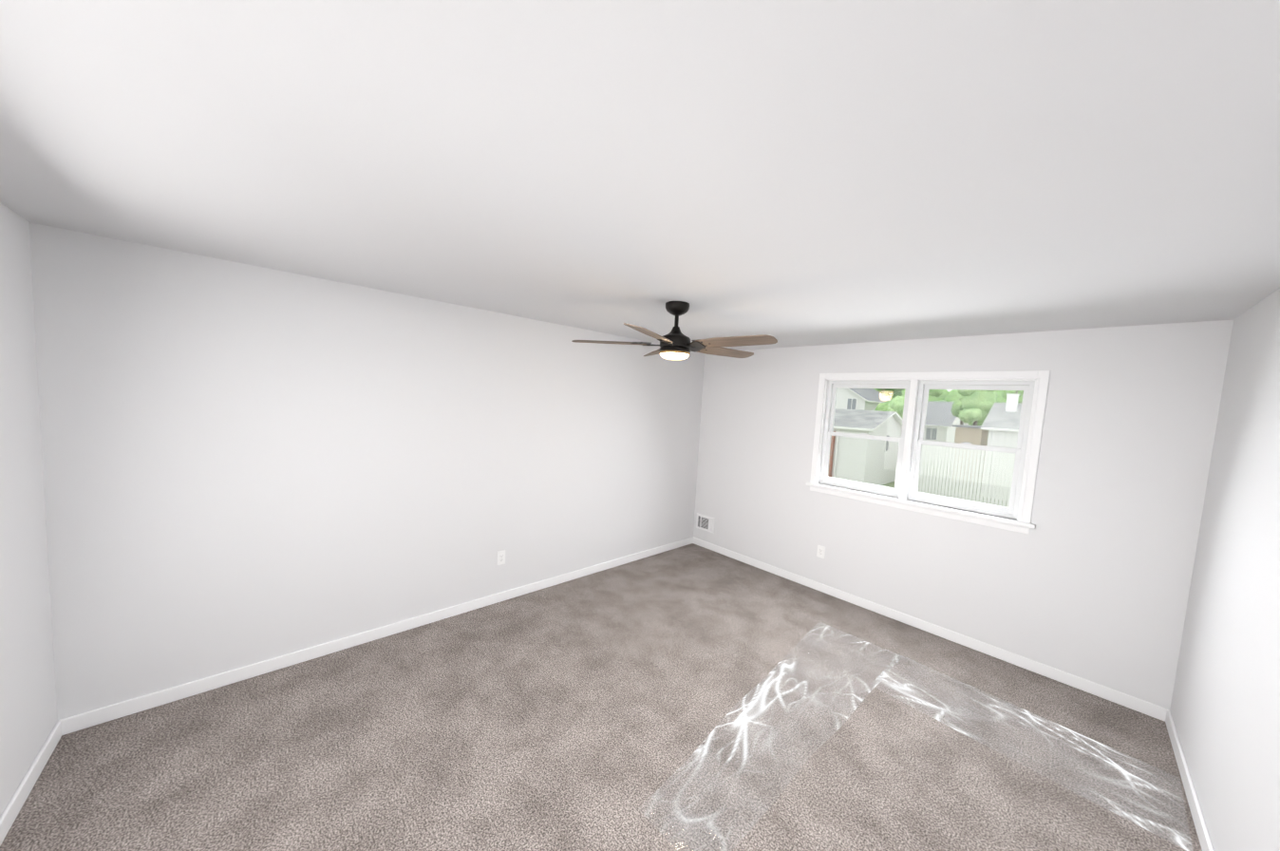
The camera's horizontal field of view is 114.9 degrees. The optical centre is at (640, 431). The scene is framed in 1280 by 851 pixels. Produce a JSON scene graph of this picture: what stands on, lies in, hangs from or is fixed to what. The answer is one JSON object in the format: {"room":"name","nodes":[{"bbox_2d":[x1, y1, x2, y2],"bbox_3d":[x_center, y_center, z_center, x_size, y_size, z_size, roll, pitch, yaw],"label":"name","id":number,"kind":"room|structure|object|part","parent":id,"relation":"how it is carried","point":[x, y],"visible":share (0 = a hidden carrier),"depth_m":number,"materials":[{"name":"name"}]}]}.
{"room":"empty bedroom","nodes":[
{"label":"empty bedroom","id":0,"kind":"room"},
{"bbox_2d":[0,202,57,816],"bbox_3d":[-1.557,0.455,0.482,0.140,2.440,3.800,-1,6,-43],"label":"wall","id":1,"kind":"structure","parent":0,"point":[28,717],"depth_m":1.73,"materials":[{"name":"white paint"}]},
{"bbox_2d":[0,720,61,845],"bbox_3d":[-1.564,1.628,0.624,0.014,0.082,3.772,-1,6,-43],"label":"baseboard","id":2,"kind":"structure","parent":1,"relation":"attached to","point":[12,809],"depth_m":1.72,"materials":[{"name":"white paint"}]},
{"bbox_2d":[29,222,704,719],"bbox_3d":[-1.071,0.242,3.606,5.105,2.440,0.140,-1,6,-43],"label":"wall","id":3,"kind":"structure","parent":0,"point":[244,463],"depth_m":2.53,"materials":[{"name":"white paint"}]},
{"bbox_2d":[56,536,693,734],"bbox_3d":[-1.083,1.423,3.640,4.825,0.082,0.014,-1,6,-43],"label":"baseboard","id":4,"kind":"structure","parent":3,"relation":"attached to","point":[95,717],"depth_m":2.65,"materials":[{"name":"white paint"}]},
{"bbox_2d":[496,549,505,564],"bbox_3d":[-1.190,1.077,3.501,0.072,0.118,0.008,-1,6,-43],"label":"outlet","id":5,"kind":"object","parent":3,"relation":"attached to","point":[500,556],"visible":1,"depth_m":3.50,"materials":[{"name":"white plastic"}]},
{"bbox_2d":[0,543,1202,850],"bbox_3d":[0.194,1.699,2.267,5.105,0.120,4.080,-1,6,-43],"label":"floor","id":6,"kind":"structure","parent":0,"point":[589,712],"depth_m":2.12,"materials":[{"name":"carpet"}]},
{"bbox_2d":[641,622,900,850],"bbox_3d":[0.910,1.639,2.485,2.282,0.038,0.620,-1,6,-43],"label":"plastic film","id":7,"kind":"object","parent":6,"relation":"on","point":[743,720],"visible":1,"depth_m":2.35,"materials":[{"name":"clear plastic"}]},
{"bbox_2d":[873,655,1190,850],"bbox_3d":[2.149,1.722,2.399,0.613,0.020,1.299,-1,6,-43],"label":"plastic film","id":8,"kind":"object","parent":6,"relation":"on","point":[1125,773],"visible":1,"depth_m":2.29,"materials":[{"name":"clear plastic"}]},
{"bbox_2d":[0,0,1279,350],"bbox_3d":[0.334,-0.849,2.071,5.105,0.120,4.080,-1,6,-43],"label":"ceiling","id":9,"kind":"structure","parent":0,"point":[794,173],"depth_m":1.07,"materials":[{"name":"white paint"}]},
{"bbox_2d":[571,301,777,359],"bbox_3d":[0.277,-0.657,2.675,1.319,0.361,1.298,-1,6,-43],"label":"ceiling fan","id":10,"kind":"object","parent":9,"relation":"hanging from","point":[675,344],"visible":1,"depth_m":2.61,"materials":[{"name":"brown wood"}]},
{"bbox_3d":[-0.203,-0.601,2.737,0.505,0.006,0.145,4,17,5],"label":"blade","id":11,"kind":"part","parent":10,"relation":"part of","materials":[{"name":"brown wood"}]},
{"bbox_3d":[0.058,-0.552,2.296,0.145,0.006,0.505,19,10,21],"label":"blade","id":12,"kind":"part","parent":10,"relation":"part of","materials":[{"name":"brown wood"}]},
{"bbox_3d":[0.137,-0.612,3.123,0.145,0.006,0.505,-11,7,-12],"label":"blade","id":13,"kind":"part","parent":10,"relation":"part of","materials":[{"name":"brown wood"}]},
{"bbox_2d":[659,351,689,359],"bbox_3d":[0.228,-0.499,2.703,0.190,0.036,0.190,-1,6,-43],"label":"diffuser","id":14,"kind":"object","parent":10,"relation":"attached to","point":[671,355],"depth_m":2.64,"materials":[{"name":"white glass"}]},
{"bbox_3d":[0.608,-0.570,2.921,0.505,0.006,0.145,1,-8,-31],"label":"blade","id":15,"kind":"part","parent":10,"relation":"part of","materials":[{"name":"brown wood"}]},
{"bbox_3d":[0.559,-0.534,2.410,0.505,0.006,0.145,7,-7,41],"label":"blade","id":16,"kind":"part","parent":10,"relation":"part of","materials":[{"name":"brown wood"}]},
{"bbox_2d":[693,319,1233,709],"bbox_3d":[2.085,0.395,3.856,0.140,2.440,3.800,-1,6,-43],"label":"wall","id":17,"kind":"structure","parent":0,"point":[1088,577],"depth_m":2.90,"materials":[{"name":"white paint"}]},
{"bbox_2d":[696,512,715,533],"bbox_3d":[0.814,1.142,5.126,0.016,0.190,0.275,-1,6,-43],"label":"air vent","id":18,"kind":"object","parent":17,"relation":"in","point":[705,522],"visible":1,"depth_m":5.12,"materials":[{"name":"white metal"}]},
{"bbox_2d":[816,545,825,558],"bbox_3d":[1.801,1.192,4.068,0.008,0.118,0.072,-1,6,-43],"label":"outlet","id":19,"kind":"object","parent":17,"relation":"attached to","point":[820,551],"visible":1,"depth_m":4.06,"materials":[{"name":"white plastic"}]},
{"bbox_2d":[806,370,1050,533],"bbox_3d":[2.338,0.078,3.538,0.193,1.178,1.676,-1,6,-43],"label":"window","id":20,"kind":"structure","parent":17,"relation":"in","point":[1033,385],"depth_m":3.44,"materials":[{"name":"white paint"}]},
{"bbox_3d":[2.110,0.033,3.843,0.038,0.893,0.599,-1,6,-43],"label":"glass","id":21,"kind":"part","parent":20,"relation":"part of","materials":[{"name":"clear glass"}]},
{"bbox_3d":[2.627,0.103,3.286,0.038,0.893,0.599,-1,6,-43],"label":"glass","id":22,"kind":"part","parent":20,"relation":"part of","materials":[{"name":"clear glass"}]},
{"bbox_2d":[693,537,1169,721],"bbox_3d":[1.969,1.571,3.889,0.014,0.082,3.786,-1,6,-43],"label":"baseboard","id":23,"kind":"structure","parent":17,"relation":"attached to","point":[1154,710],"depth_m":3.21,"materials":[{"name":"white paint"}]},
{"bbox_2d":[1169,287,1279,850],"bbox_3d":[1.599,0.608,0.732,5.105,2.440,0.140,-1,6,-43],"label":"wall","id":24,"kind":"structure","parent":0,"point":[1225,708],"depth_m":1.79,"materials":[{"name":"white paint"}]},
{"bbox_2d":[1165,710,1214,850],"bbox_3d":[1.477,1.775,0.873,4.811,0.082,0.014,-1,6,-43],"label":"baseboard","id":25,"kind":"structure","parent":24,"relation":"attached to","point":[1204,838],"depth_m":1.99,"materials":[{"name":"white paint"}]},
{"label":"outside","id":26,"kind":"structure","parent":0,"visible":0},
{"bbox_2d":[881,443,1006,506],"bbox_3d":[52.085,3.624,53.318,139.360,0.300,140.000,-1,6,-43],"label":"ground","id":27,"kind":"structure","parent":26,"point":[890,484],"depth_m":27.32,"materials":[{"name":"green plant"}]},
{"bbox_2d":[835,387,890,410],"bbox_3d":[21.760,-2.360,46.731,9.700,9.320,10.900,-1,6,-43],"label":"house","id":28,"kind":"structure","parent":27,"relation":"on","point":[843,393],"depth_m":41.22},
{"bbox_2d":[828,408,902,485],"bbox_3d":[12.296,0.530,31.248,7.900,4.900,12.400,-1,6,-43],"label":"shed","id":29,"kind":"structure","parent":27,"relation":"on","point":[873,443],"depth_m":25.76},
{"bbox_2d":[874,395,904,417],"bbox_3d":[24.160,-0.190,38.559,3.946,6.509,3.761,-1,6,-43],"label":"tree","id":30,"kind":"object","parent":27,"relation":"on","point":[894,406],"depth_m":37.52,"materials":[{"name":"green plant"}]},
{"bbox_2d":[876,388,904,398],"bbox_3d":[38.838,-3.855,63.715,4.680,11.562,4.829,-1,6,-43],"label":"tree","id":31,"kind":"object","parent":27,"relation":"on","point":[891,394],"depth_m":63.22,"materials":[{"name":"green plant"}]},
{"bbox_2d":[928,389,943,395],"bbox_3d":[47.404,-4.403,68.810,5.717,12.808,6.015,-1,6,-43],"label":"tree","id":32,"kind":"object","parent":27,"relation":"on","point":[938,391],"depth_m":66.16,"materials":[{"name":"green plant"}]},
{"bbox_2d":[874,388,1005,437],"bbox_3d":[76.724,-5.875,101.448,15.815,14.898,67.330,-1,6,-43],"label":"tree","id":33,"kind":"object","parent":27,"relation":"on","point":[952,398],"depth_m":97.24,"materials":[{"name":"green plant"}]},
{"bbox_2d":[924,401,968,463],"bbox_3d":[33.715,-0.166,45.641,9.700,6.420,3.300,-1,6,-43],"label":"house","id":34,"kind":"structure","parent":27,"relation":"on","point":[946,424],"depth_m":42.83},
{"bbox_2d":[950,394,963,424],"bbox_3d":[30.024,-0.134,38.118,2.173,7.103,2.202,-1,6,-43],"label":"tree","id":35,"kind":"object","parent":27,"relation":"on","point":[954,411],"depth_m":37.99,"materials":[{"name":"green plant"}]},
{"bbox_2d":[917,432,1015,507],"bbox_3d":[19.891,1.984,27.522,8.040,3.400,12.700,-1,6,-43],"label":"fence","id":36,"kind":"object","parent":27,"relation":"on","point":[972,473],"depth_m":23.12,"materials":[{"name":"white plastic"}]},
{"bbox_2d":[952,424,988,485],"bbox_3d":[24.609,1.613,30.486,3.400,4.200,1.900,-1,6,-43],"label":"shed","id":37,"kind":"object","parent":27,"relation":"on","point":[978,434],"depth_m":29.41,"materials":[{"name":"beige"}]},
{"bbox_2d":[958,389,997,425],"bbox_3d":[28.949,-0.748,35.210,3.509,8.652,2.885,-1,6,-43],"label":"tree","id":38,"kind":"object","parent":27,"relation":"on","point":[979,413],"depth_m":34.34,"materials":[{"name":"green plant"}]},
{"bbox_2d":[980,393,1021,498],"bbox_3d":[28.132,1.286,22.854,8.700,6.400,13.150,-1,6,-43],"label":"house","id":39,"kind":"structure","parent":27,"relation":"on","point":[1005,434],"depth_m":24.56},
{"bbox_2d":[1001,390,1023,403],"bbox_3d":[55.144,-2.262,58.550,5.666,10.953,5.534,-1,6,-43],"label":"tree","id":40,"kind":"object","parent":27,"relation":"on","point":[1005,392],"depth_m":57.40,"materials":[{"name":"green plant"}]}
]}

